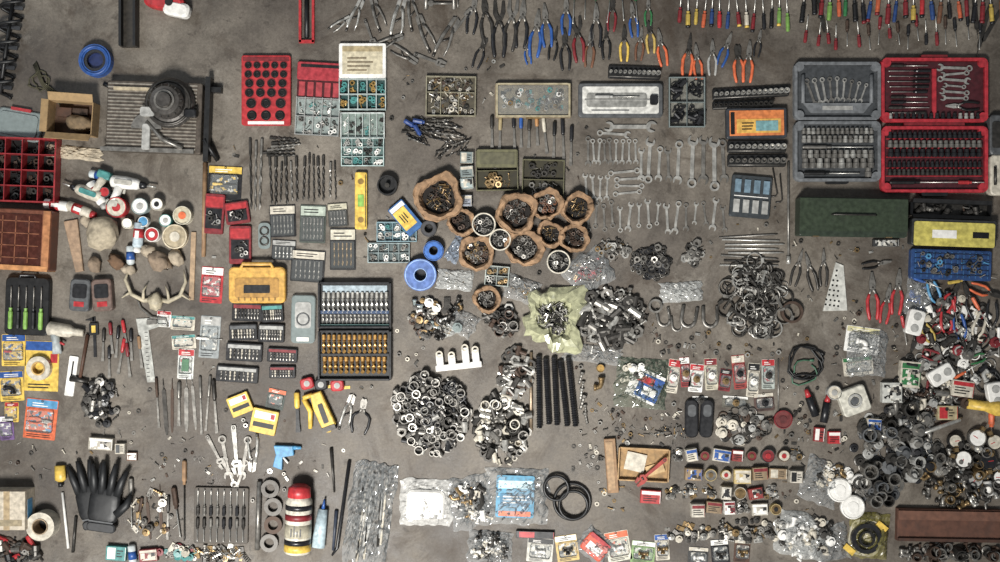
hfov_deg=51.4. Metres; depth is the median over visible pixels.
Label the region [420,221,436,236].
tape roll
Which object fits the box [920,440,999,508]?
fittings
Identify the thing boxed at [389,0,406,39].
pliers
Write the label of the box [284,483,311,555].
spray can
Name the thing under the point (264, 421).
box
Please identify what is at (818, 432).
carton
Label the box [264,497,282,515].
ring
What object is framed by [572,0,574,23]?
screwdriver
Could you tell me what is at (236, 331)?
set
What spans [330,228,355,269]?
pack
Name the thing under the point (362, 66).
case
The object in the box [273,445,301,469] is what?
sprayer
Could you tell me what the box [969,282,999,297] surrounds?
pliers
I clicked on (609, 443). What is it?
wooden board
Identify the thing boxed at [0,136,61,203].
bin
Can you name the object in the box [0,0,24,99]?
coil spring
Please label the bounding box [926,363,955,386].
wall outlet
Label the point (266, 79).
case
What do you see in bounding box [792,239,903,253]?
screws
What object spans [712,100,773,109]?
rail
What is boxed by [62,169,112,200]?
cordless drill
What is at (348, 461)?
bar
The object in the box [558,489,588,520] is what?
belt
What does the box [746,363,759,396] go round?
pack
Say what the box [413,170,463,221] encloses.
bag
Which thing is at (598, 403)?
screws
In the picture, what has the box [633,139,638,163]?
wrench
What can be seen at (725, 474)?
tin can
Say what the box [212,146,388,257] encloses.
screws
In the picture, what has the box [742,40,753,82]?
pliers
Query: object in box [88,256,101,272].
stone
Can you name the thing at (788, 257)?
bar
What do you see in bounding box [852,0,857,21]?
screwdriver
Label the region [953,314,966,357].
pliers
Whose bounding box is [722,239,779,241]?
rod
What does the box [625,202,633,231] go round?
wrench
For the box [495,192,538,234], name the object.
bag
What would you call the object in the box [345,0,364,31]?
pliers
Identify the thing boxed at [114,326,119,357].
chisel
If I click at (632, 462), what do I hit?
cardboard tray
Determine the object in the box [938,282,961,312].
pliers
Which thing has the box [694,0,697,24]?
screwdriver
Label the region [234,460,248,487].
wrench
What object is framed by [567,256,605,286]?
nuts
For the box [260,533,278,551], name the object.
ring
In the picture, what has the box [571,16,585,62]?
pliers
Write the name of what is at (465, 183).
box
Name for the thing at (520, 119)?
screwdriver
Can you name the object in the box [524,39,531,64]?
pliers
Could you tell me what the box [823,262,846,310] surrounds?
bracket
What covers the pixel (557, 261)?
jar
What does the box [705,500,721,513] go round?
carton
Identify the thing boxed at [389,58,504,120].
screws
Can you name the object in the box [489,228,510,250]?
jar
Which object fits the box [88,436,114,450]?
carton
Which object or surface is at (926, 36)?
screwdriver
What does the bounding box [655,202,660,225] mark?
wrench
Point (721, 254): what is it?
rod
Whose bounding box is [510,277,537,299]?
nuts
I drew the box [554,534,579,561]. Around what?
packet
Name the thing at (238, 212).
case
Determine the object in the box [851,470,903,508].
washer
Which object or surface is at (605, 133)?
wrench
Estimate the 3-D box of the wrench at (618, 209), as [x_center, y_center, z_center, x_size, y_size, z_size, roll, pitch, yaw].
[0.600,-0.309,5.197,0.028,0.006,0.136,-1,90,0]
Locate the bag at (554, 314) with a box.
[522,285,587,354]
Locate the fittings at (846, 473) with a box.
[812,461,853,488]
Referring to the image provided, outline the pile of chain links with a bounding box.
[629,244,672,281]
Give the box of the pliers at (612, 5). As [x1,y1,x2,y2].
[606,0,616,31]
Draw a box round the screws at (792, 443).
[781,409,845,510]
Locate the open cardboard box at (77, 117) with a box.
[39,91,99,140]
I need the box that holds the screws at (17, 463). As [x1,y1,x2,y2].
[9,430,104,479]
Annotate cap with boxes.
[825,385,841,399]
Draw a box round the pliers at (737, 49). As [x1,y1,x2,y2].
[732,45,744,82]
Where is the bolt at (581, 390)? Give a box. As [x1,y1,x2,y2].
[579,388,583,399]
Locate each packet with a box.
[526,538,553,561]
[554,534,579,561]
[604,529,631,561]
[630,540,655,561]
[654,534,669,560]
[688,546,708,561]
[710,539,729,561]
[733,540,750,561]
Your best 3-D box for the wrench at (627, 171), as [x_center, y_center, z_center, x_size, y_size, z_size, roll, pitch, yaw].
[0.620,-0.545,5.196,0.161,0.008,0.030,-6,90,0]
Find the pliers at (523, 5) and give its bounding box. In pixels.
[515,0,528,48]
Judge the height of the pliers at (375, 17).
0.017 m
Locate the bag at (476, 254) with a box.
[459,236,493,271]
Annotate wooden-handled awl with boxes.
[182,460,186,540]
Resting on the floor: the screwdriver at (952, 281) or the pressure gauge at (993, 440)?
the screwdriver at (952, 281)
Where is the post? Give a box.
[118,0,138,47]
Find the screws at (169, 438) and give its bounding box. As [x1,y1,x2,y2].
[118,408,297,467]
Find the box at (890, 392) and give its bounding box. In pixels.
[880,382,902,402]
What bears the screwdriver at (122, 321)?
on the floor
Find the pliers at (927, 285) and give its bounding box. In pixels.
[926,281,944,317]
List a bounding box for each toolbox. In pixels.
[795,197,907,237]
[908,198,991,219]
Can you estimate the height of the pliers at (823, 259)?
0.016 m
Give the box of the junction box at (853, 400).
[837,384,870,416]
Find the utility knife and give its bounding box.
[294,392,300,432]
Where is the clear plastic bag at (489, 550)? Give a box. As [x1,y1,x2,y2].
[470,531,507,561]
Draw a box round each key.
[771,168,777,197]
[775,174,782,202]
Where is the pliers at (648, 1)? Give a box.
[644,0,652,26]
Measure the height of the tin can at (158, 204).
0.055 m
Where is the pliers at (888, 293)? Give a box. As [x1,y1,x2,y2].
[879,284,890,323]
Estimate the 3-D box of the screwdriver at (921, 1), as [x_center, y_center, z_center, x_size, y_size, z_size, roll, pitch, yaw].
[2.107,-1.418,5.188,0.024,0.024,0.208,1,90,0]
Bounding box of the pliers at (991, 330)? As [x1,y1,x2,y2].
[985,302,998,338]
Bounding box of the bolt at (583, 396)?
[579,395,586,409]
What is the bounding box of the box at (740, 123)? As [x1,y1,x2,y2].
[725,107,786,138]
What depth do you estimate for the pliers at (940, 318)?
5.17 m
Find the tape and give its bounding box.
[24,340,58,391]
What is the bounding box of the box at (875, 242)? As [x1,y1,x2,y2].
[872,239,898,246]
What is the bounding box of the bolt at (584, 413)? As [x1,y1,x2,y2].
[582,412,587,424]
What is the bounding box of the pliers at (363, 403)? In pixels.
[350,398,370,434]
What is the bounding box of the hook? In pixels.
[136,299,168,326]
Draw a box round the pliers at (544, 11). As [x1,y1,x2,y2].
[540,3,552,47]
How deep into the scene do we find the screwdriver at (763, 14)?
5.18 m
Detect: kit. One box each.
[294,61,341,136]
[495,475,534,517]
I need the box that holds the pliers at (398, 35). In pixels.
[376,33,403,47]
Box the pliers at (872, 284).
[866,272,879,319]
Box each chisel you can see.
[101,329,105,360]
[107,346,110,377]
[108,322,114,353]
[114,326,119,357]
[125,343,131,377]
[129,329,133,360]
[137,336,143,367]
[155,377,159,427]
[162,382,168,434]
[171,379,173,432]
[177,381,180,425]
[184,377,188,431]
[191,375,196,429]
[199,376,202,434]
[204,375,211,430]
[211,379,218,432]
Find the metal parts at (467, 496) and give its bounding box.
[448,482,492,523]
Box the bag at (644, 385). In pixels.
[620,363,665,405]
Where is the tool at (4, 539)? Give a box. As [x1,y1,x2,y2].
[0,536,15,544]
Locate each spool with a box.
[78,44,113,77]
[404,259,436,290]
[423,241,443,260]
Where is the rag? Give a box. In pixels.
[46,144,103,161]
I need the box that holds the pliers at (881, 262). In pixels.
[861,260,891,269]
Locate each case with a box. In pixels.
[4,273,52,335]
[204,193,225,234]
[224,200,250,224]
[229,226,251,263]
[229,262,286,302]
[242,55,290,125]
[291,295,315,342]
[299,0,314,43]
[339,43,385,110]
[578,83,662,117]
[668,77,705,127]
[728,174,771,218]
[792,62,880,183]
[879,55,987,195]
[986,115,999,195]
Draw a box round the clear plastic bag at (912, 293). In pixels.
[908,282,932,310]
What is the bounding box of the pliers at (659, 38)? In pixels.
[656,29,668,66]
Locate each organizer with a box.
[340,112,384,138]
[341,137,383,166]
[368,243,409,262]
[377,222,416,241]
[484,265,509,286]
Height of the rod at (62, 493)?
0.012 m
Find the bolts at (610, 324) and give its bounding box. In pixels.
[576,286,648,351]
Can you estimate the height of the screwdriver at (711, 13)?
0.021 m
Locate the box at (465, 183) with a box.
[460,177,473,189]
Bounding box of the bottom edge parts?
[157,542,199,561]
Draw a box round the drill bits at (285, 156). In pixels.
[268,155,297,205]
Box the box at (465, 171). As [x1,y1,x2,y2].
[460,165,473,177]
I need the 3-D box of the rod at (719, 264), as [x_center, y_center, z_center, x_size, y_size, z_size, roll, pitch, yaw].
[1.244,-0.078,5.195,0.294,0.009,0.011,0,90,0]
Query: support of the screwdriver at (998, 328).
on the mixed electrical parts
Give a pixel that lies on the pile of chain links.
(663, 262)
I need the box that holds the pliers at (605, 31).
[601,23,610,59]
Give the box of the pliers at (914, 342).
[910,322,925,352]
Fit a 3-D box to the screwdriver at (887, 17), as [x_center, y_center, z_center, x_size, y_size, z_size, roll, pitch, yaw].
[1.938,-1.379,5.187,0.026,0.026,0.195,3,90,0]
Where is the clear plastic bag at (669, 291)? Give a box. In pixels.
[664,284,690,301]
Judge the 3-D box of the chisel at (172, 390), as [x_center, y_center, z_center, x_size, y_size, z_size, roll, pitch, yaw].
[-1.638,0.623,5.197,0.015,0.006,0.270,0,90,0]
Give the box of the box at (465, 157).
[460,152,473,163]
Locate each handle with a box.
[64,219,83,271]
[988,413,994,429]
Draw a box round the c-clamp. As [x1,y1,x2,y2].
[424,0,458,9]
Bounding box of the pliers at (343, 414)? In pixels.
[338,394,355,429]
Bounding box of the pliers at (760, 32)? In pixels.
[753,30,761,57]
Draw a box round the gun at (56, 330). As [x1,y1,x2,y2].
[46,321,84,353]
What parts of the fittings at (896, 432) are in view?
steel door handle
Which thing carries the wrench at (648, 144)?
on the floor
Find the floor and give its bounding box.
[0,0,999,561]
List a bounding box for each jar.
[472,212,495,236]
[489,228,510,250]
[546,250,570,273]
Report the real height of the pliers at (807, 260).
0.016 m
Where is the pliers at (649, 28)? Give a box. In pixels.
[645,21,655,53]
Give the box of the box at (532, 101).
[495,83,570,119]
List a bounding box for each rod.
[61,492,69,548]
[71,516,77,552]
[536,355,542,427]
[543,358,551,424]
[551,357,559,424]
[557,360,569,425]
[566,356,577,426]
[719,233,777,238]
[719,264,777,266]
[720,254,777,259]
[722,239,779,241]
[724,259,778,262]
[725,243,784,245]
[725,247,778,249]
[728,252,783,253]
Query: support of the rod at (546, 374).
on the floor
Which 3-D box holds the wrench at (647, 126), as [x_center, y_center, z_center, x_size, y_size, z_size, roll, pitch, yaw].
[0.651,-0.770,5.195,0.263,0.011,0.056,0,90,0]
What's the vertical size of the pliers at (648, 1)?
0.014 m
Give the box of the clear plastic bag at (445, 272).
[442,272,467,287]
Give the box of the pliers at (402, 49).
[390,42,418,64]
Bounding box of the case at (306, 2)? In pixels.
[299,0,314,43]
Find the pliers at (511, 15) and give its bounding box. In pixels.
[502,0,518,51]
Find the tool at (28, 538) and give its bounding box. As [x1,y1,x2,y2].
[25,535,42,561]
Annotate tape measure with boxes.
[300,377,313,389]
[314,379,330,389]
[330,381,349,390]
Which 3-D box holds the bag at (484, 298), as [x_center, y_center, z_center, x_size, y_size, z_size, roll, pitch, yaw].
[-0.061,0.089,5.173,0.134,0.053,0.141,-39,90,0]
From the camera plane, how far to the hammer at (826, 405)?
5.17 m
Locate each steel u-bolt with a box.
[655,307,670,327]
[671,316,682,331]
[679,305,698,328]
[701,306,718,328]
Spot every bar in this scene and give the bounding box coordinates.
[331,460,350,555]
[786,162,790,263]
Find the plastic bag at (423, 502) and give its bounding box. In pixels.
[399,477,452,525]
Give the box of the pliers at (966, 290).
[962,281,980,319]
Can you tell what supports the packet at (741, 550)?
on the floor
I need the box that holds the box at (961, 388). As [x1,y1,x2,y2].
[949,379,974,397]
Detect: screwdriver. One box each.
[117,338,125,373]
[121,320,129,351]
[490,115,493,147]
[498,117,502,148]
[512,118,515,148]
[519,118,522,147]
[527,119,530,147]
[535,119,538,145]
[541,118,548,153]
[552,121,556,157]
[560,118,565,161]
[569,126,573,165]
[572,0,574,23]
[634,0,637,23]
[677,0,681,22]
[686,0,689,27]
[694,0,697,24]
[701,0,706,27]
[709,0,713,26]
[717,0,721,27]
[725,0,729,28]
[736,0,740,26]
[744,0,748,27]
[750,0,755,31]
[762,0,765,29]
[769,0,773,28]
[777,0,780,25]
[785,0,789,31]
[799,0,805,22]
[803,15,808,42]
[811,0,816,14]
[816,22,820,45]
[818,0,823,17]
[826,20,830,43]
[827,0,831,20]
[834,25,837,49]
[837,0,840,16]
[843,0,847,15]
[845,20,848,45]
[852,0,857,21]
[857,22,860,47]
[861,0,865,23]
[866,0,871,21]
[866,24,870,49]
[875,0,880,15]
[878,17,881,44]
[885,0,890,23]
[888,24,891,38]
[892,0,897,22]
[895,22,899,44]
[900,315,906,344]
[903,0,907,18]
[906,25,909,48]
[906,363,934,368]
[911,0,915,22]
[913,278,941,288]
[915,15,918,40]
[920,0,924,17]
[924,20,927,44]
[929,0,934,19]
[935,16,938,45]
[937,0,942,23]
[943,16,946,44]
[947,0,951,18]
[947,280,964,283]
[951,299,958,328]
[952,18,956,46]
[954,363,980,378]
[957,0,962,20]
[964,0,968,16]
[966,16,969,39]
[970,0,976,22]
[971,297,989,326]
[978,21,981,49]
[980,0,984,23]
[989,0,994,24]
[997,327,999,356]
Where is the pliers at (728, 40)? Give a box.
[717,32,731,67]
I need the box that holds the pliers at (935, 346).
[921,323,941,354]
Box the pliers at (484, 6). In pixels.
[479,0,493,43]
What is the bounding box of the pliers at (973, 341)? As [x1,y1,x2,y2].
[966,315,986,351]
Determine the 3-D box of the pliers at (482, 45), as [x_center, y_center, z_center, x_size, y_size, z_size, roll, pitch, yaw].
[-0.098,-1.137,5.192,0.053,0.015,0.162,20,90,0]
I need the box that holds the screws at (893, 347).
[801,290,898,364]
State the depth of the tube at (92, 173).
5.16 m
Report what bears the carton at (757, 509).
on the floor
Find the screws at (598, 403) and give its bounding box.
[579,399,681,460]
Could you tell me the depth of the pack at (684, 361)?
5.20 m
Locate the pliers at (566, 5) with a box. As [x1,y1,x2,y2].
[560,0,571,35]
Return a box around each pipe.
[496,345,534,400]
[529,352,532,431]
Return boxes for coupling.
[482,304,517,337]
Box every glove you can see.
[66,459,116,529]
[86,461,132,533]
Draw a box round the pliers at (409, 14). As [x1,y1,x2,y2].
[407,0,419,31]
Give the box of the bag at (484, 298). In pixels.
[472,285,501,313]
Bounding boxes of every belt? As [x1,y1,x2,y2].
[543,474,569,501]
[553,482,591,520]
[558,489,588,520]
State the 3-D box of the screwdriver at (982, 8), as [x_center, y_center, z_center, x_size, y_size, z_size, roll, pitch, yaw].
[2.408,-1.390,5.188,0.026,0.026,0.208,2,90,0]
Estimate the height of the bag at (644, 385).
0.043 m
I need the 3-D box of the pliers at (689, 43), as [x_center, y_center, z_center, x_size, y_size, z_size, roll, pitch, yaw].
[0.940,-1.125,5.193,0.065,0.017,0.220,6,90,0]
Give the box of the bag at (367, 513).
[348,470,388,560]
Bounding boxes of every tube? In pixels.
[88,170,97,178]
[126,246,134,264]
[127,544,136,561]
[255,481,261,549]
[311,499,327,548]
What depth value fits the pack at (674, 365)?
5.20 m
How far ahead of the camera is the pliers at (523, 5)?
5.19 m
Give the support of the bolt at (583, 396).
on the floor
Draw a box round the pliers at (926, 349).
[921,348,956,364]
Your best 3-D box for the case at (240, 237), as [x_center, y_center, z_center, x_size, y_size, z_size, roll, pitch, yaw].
[-1.295,-0.180,5.180,0.110,0.039,0.190,0,90,0]
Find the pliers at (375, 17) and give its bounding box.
[370,0,386,32]
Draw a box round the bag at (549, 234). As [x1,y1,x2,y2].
[537,220,565,248]
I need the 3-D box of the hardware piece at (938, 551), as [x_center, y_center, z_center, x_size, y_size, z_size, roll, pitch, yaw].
[2.251,1.350,5.169,0.530,0.073,0.125,0,90,0]
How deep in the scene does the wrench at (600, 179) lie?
5.19 m
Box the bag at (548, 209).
[531,187,564,219]
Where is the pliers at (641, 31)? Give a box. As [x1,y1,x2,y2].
[634,27,644,60]
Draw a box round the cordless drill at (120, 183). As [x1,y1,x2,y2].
[105,175,155,206]
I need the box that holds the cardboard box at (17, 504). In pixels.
[0,487,34,529]
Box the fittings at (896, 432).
[849,400,943,483]
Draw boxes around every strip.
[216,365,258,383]
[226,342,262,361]
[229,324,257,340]
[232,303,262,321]
[258,324,284,342]
[261,304,283,322]
[267,347,297,362]
[269,366,295,377]
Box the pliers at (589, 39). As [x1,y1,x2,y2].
[584,33,595,67]
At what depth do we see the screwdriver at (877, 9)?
5.18 m
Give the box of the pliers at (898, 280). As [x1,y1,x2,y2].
[890,269,903,314]
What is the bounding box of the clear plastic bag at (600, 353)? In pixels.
[584,345,614,362]
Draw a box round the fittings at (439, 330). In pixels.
[411,297,462,340]
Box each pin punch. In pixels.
[329,448,334,491]
[332,510,337,550]
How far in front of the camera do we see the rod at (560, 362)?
5.17 m
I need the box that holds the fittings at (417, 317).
[407,296,440,340]
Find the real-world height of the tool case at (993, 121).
0.062 m
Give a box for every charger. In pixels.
[69,279,91,311]
[91,279,115,311]
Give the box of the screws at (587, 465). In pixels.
[571,444,630,511]
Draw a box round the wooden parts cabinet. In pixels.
[0,208,58,271]
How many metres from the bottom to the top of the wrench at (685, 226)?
0.007 m
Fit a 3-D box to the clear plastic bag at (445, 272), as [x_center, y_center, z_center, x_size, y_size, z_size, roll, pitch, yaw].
[-0.228,-0.006,5.187,0.191,0.026,0.111,5,90,0]
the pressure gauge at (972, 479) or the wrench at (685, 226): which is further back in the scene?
the wrench at (685, 226)
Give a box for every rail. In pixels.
[608,65,660,79]
[712,85,789,99]
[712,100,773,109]
[727,141,786,152]
[727,155,786,166]
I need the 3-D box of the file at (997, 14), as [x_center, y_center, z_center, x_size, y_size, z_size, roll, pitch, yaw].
[2.450,-1.265,5.196,0.020,0.008,0.250,30,90,0]
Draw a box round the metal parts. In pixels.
[193,544,250,561]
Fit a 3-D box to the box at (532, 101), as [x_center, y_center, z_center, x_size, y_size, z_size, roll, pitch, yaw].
[0.165,-0.897,5.181,0.380,0.038,0.180,0,90,0]
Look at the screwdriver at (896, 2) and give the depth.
5.18 m
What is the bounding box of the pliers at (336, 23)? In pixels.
[327,16,349,32]
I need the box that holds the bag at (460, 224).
[446,208,475,236]
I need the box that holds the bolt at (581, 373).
[578,372,584,384]
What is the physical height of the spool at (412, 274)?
0.052 m
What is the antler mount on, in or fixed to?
on the floor
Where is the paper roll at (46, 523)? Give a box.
[26,509,60,540]
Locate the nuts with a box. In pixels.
[594,237,631,261]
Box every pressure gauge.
[946,433,962,451]
[949,450,971,467]
[966,426,986,446]
[967,472,983,486]
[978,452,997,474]
[985,430,999,449]
[990,470,999,484]
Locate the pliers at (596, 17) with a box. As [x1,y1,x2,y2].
[590,3,602,47]
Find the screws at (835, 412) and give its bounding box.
[774,363,875,441]
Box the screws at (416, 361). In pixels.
[359,329,424,389]
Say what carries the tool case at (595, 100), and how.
on the floor
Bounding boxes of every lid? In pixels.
[0,106,41,142]
[477,149,516,166]
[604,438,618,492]
[827,478,851,501]
[840,494,864,518]
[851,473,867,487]
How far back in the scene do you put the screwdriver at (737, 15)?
5.18 m
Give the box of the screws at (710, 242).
[708,207,840,301]
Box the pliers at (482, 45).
[471,39,487,69]
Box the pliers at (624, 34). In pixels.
[619,25,628,61]
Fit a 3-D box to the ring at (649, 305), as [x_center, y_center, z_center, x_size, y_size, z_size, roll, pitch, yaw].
[0.775,0.125,5.190,0.070,0.020,0.070,0,90,0]
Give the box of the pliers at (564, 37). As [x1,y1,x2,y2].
[559,28,570,70]
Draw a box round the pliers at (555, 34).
[548,27,557,60]
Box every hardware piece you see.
[702,517,790,543]
[715,403,773,445]
[898,542,999,561]
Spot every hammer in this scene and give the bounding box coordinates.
[69,334,89,382]
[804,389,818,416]
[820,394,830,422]
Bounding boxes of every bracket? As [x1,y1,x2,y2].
[684,399,697,437]
[699,399,713,437]
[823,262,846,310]
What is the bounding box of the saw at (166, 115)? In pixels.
[100,76,222,162]
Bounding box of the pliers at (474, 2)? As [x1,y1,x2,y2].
[465,0,478,34]
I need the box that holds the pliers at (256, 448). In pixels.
[247,432,258,471]
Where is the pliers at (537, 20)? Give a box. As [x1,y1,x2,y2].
[528,10,541,57]
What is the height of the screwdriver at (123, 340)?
0.019 m
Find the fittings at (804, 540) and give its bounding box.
[777,514,835,561]
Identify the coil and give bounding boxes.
[787,344,824,379]
[791,359,816,385]
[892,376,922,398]
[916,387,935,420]
[940,346,968,374]
[959,319,989,350]
[975,367,999,392]
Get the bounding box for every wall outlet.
[903,309,925,335]
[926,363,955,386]
[984,381,999,401]
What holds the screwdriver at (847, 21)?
on the floor
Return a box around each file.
[128,478,133,527]
[137,497,142,533]
[146,493,151,539]
[159,484,162,529]
[166,495,169,539]
[171,487,180,537]
[817,0,825,32]
[972,0,977,38]
[976,1,991,56]
[981,10,999,43]
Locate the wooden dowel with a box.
[201,162,206,256]
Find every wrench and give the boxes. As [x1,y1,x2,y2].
[205,435,226,469]
[218,435,233,479]
[223,457,236,485]
[231,425,242,474]
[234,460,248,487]
[237,436,251,479]
[364,19,376,42]
[414,53,446,67]
[454,8,473,32]
[582,173,587,194]
[585,136,590,166]
[589,174,596,200]
[590,139,596,163]
[593,201,598,228]
[595,138,601,164]
[597,130,630,137]
[597,176,602,201]
[601,204,606,231]
[602,139,607,163]
[604,121,656,132]
[604,175,609,199]
[607,138,613,164]
[608,167,639,175]
[609,200,614,227]
[613,139,618,163]
[613,189,641,196]
[614,175,644,182]
[614,183,643,188]
[617,206,622,232]
[619,139,624,163]
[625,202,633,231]
[626,139,631,163]
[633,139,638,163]
[634,457,666,486]
[636,202,641,227]
[637,148,644,181]
[644,137,654,183]
[644,199,651,228]
[655,146,662,180]
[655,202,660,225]
[663,203,670,234]
[664,148,671,181]
[671,201,681,233]
[673,141,682,183]
[683,203,688,230]
[687,136,697,187]
[692,202,698,224]
[698,136,707,184]
[701,201,708,225]
[708,137,719,190]
[709,197,718,231]
[719,139,728,182]
[719,205,726,231]
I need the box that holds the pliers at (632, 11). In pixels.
[628,2,638,37]
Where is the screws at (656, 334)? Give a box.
[652,323,798,366]
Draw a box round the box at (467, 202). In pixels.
[461,195,471,206]
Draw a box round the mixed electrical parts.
[905,290,999,396]
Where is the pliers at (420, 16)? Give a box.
[415,14,435,53]
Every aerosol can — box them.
[43,199,67,211]
[66,201,96,217]
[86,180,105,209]
[132,222,143,252]
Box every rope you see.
[27,70,49,91]
[33,61,60,104]
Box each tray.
[194,487,248,543]
[425,76,475,116]
[476,150,517,190]
[522,159,564,199]
[617,446,669,482]
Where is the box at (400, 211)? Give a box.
[388,199,421,235]
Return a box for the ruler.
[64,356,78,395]
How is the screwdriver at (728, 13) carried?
on the floor
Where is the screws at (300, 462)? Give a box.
[243,420,344,502]
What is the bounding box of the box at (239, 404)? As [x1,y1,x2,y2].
[226,391,253,417]
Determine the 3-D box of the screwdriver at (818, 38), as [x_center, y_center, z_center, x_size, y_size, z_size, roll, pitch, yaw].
[1.595,-1.233,5.191,0.018,0.018,0.123,7,90,0]
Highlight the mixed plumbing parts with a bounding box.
[889,372,970,423]
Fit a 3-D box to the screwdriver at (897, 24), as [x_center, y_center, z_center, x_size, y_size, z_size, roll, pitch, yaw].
[1.988,-1.234,5.191,0.018,0.018,0.112,-7,90,0]
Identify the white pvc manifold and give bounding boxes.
[436,344,481,371]
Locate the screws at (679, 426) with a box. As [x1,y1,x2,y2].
[638,424,685,438]
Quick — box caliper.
[87,317,98,356]
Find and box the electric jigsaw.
[144,0,191,18]
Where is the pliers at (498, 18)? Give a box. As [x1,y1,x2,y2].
[491,1,506,57]
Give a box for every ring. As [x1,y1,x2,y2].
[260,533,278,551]
[261,479,279,497]
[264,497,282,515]
[264,515,282,533]
[648,299,662,312]
[780,301,802,322]
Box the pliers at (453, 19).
[432,17,459,56]
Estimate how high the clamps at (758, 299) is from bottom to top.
0.065 m
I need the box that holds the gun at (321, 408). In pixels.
[302,390,336,432]
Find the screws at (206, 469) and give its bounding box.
[76,449,212,484]
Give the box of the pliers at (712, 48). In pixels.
[707,40,716,75]
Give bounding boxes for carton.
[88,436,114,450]
[105,544,127,560]
[115,443,126,453]
[127,452,137,460]
[139,547,158,561]
[516,530,553,538]
[684,447,697,461]
[684,467,701,480]
[690,503,704,516]
[705,500,721,513]
[711,448,731,462]
[723,500,735,514]
[731,449,743,461]
[747,486,763,499]
[750,502,767,515]
[751,466,767,480]
[768,468,786,478]
[788,470,802,482]
[812,427,824,441]
[827,431,840,443]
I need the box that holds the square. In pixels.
[136,318,162,381]
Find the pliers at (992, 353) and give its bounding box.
[971,351,997,364]
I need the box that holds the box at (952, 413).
[935,405,957,419]
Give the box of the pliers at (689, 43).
[681,33,693,76]
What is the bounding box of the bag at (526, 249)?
[504,228,545,265]
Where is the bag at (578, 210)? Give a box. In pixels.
[560,190,594,225]
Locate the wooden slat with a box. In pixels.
[189,232,196,299]
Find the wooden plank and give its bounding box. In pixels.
[895,507,999,542]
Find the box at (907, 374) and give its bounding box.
[897,360,921,388]
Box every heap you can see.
[0,537,42,561]
[665,486,681,499]
[665,521,715,542]
[671,448,682,461]
[682,484,696,499]
[701,484,716,499]
[736,499,749,514]
[763,484,778,500]
[789,447,804,461]
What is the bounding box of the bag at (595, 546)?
[580,531,610,561]
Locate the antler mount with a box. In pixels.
[122,270,189,310]
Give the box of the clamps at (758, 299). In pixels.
[717,253,793,339]
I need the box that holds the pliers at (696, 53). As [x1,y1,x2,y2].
[693,44,702,79]
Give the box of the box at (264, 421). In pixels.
[249,407,279,435]
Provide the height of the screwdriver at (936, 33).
0.018 m
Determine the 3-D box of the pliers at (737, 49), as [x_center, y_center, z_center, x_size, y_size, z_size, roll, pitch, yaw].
[1.191,-1.084,5.193,0.062,0.016,0.189,-4,90,0]
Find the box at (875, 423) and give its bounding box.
[866,418,881,430]
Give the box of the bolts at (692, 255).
[680,239,704,267]
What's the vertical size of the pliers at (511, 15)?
0.020 m
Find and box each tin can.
[99,187,112,197]
[106,197,129,217]
[122,218,134,228]
[131,198,150,214]
[138,216,150,226]
[144,227,161,241]
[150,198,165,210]
[159,214,173,226]
[162,224,188,248]
[173,206,193,224]
[596,364,604,372]
[699,450,709,460]
[704,468,716,480]
[720,469,730,479]
[733,486,746,499]
[746,450,756,460]
[760,449,774,462]
[769,503,781,514]
[773,410,792,428]
[777,449,789,461]
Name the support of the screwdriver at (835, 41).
on the floor
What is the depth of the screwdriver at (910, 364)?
5.16 m
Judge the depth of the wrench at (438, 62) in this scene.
5.19 m
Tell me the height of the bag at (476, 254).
0.060 m
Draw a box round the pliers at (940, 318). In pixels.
[939,311,952,345]
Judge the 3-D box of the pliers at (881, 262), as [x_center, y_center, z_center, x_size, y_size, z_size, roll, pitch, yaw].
[1.880,-0.085,5.192,0.150,0.014,0.044,-10,90,0]
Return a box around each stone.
[80,216,90,227]
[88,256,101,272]
[107,253,125,269]
[121,264,136,274]
[141,245,156,257]
[147,251,172,271]
[168,249,183,266]
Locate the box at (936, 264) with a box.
[907,218,996,280]
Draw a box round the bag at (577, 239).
[558,224,590,251]
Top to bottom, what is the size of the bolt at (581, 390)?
0.020 m
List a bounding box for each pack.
[0,370,24,401]
[0,416,14,439]
[2,334,25,365]
[5,402,18,421]
[23,398,58,440]
[157,311,170,326]
[170,315,194,330]
[171,334,195,349]
[177,349,194,378]
[196,315,221,358]
[200,266,223,303]
[207,165,242,200]
[258,223,270,248]
[265,388,286,409]
[269,205,296,236]
[271,239,295,259]
[290,249,325,282]
[299,205,326,242]
[327,202,348,227]
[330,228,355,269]
[665,358,680,393]
[679,357,689,386]
[688,364,703,392]
[692,395,707,403]
[704,358,717,389]
[718,368,731,391]
[722,395,747,407]
[731,355,746,389]
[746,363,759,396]
[754,392,774,411]
[761,359,774,388]
[842,356,873,375]
[842,518,888,556]
[843,325,880,354]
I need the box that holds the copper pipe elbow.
[593,377,604,390]
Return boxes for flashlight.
[967,399,999,415]

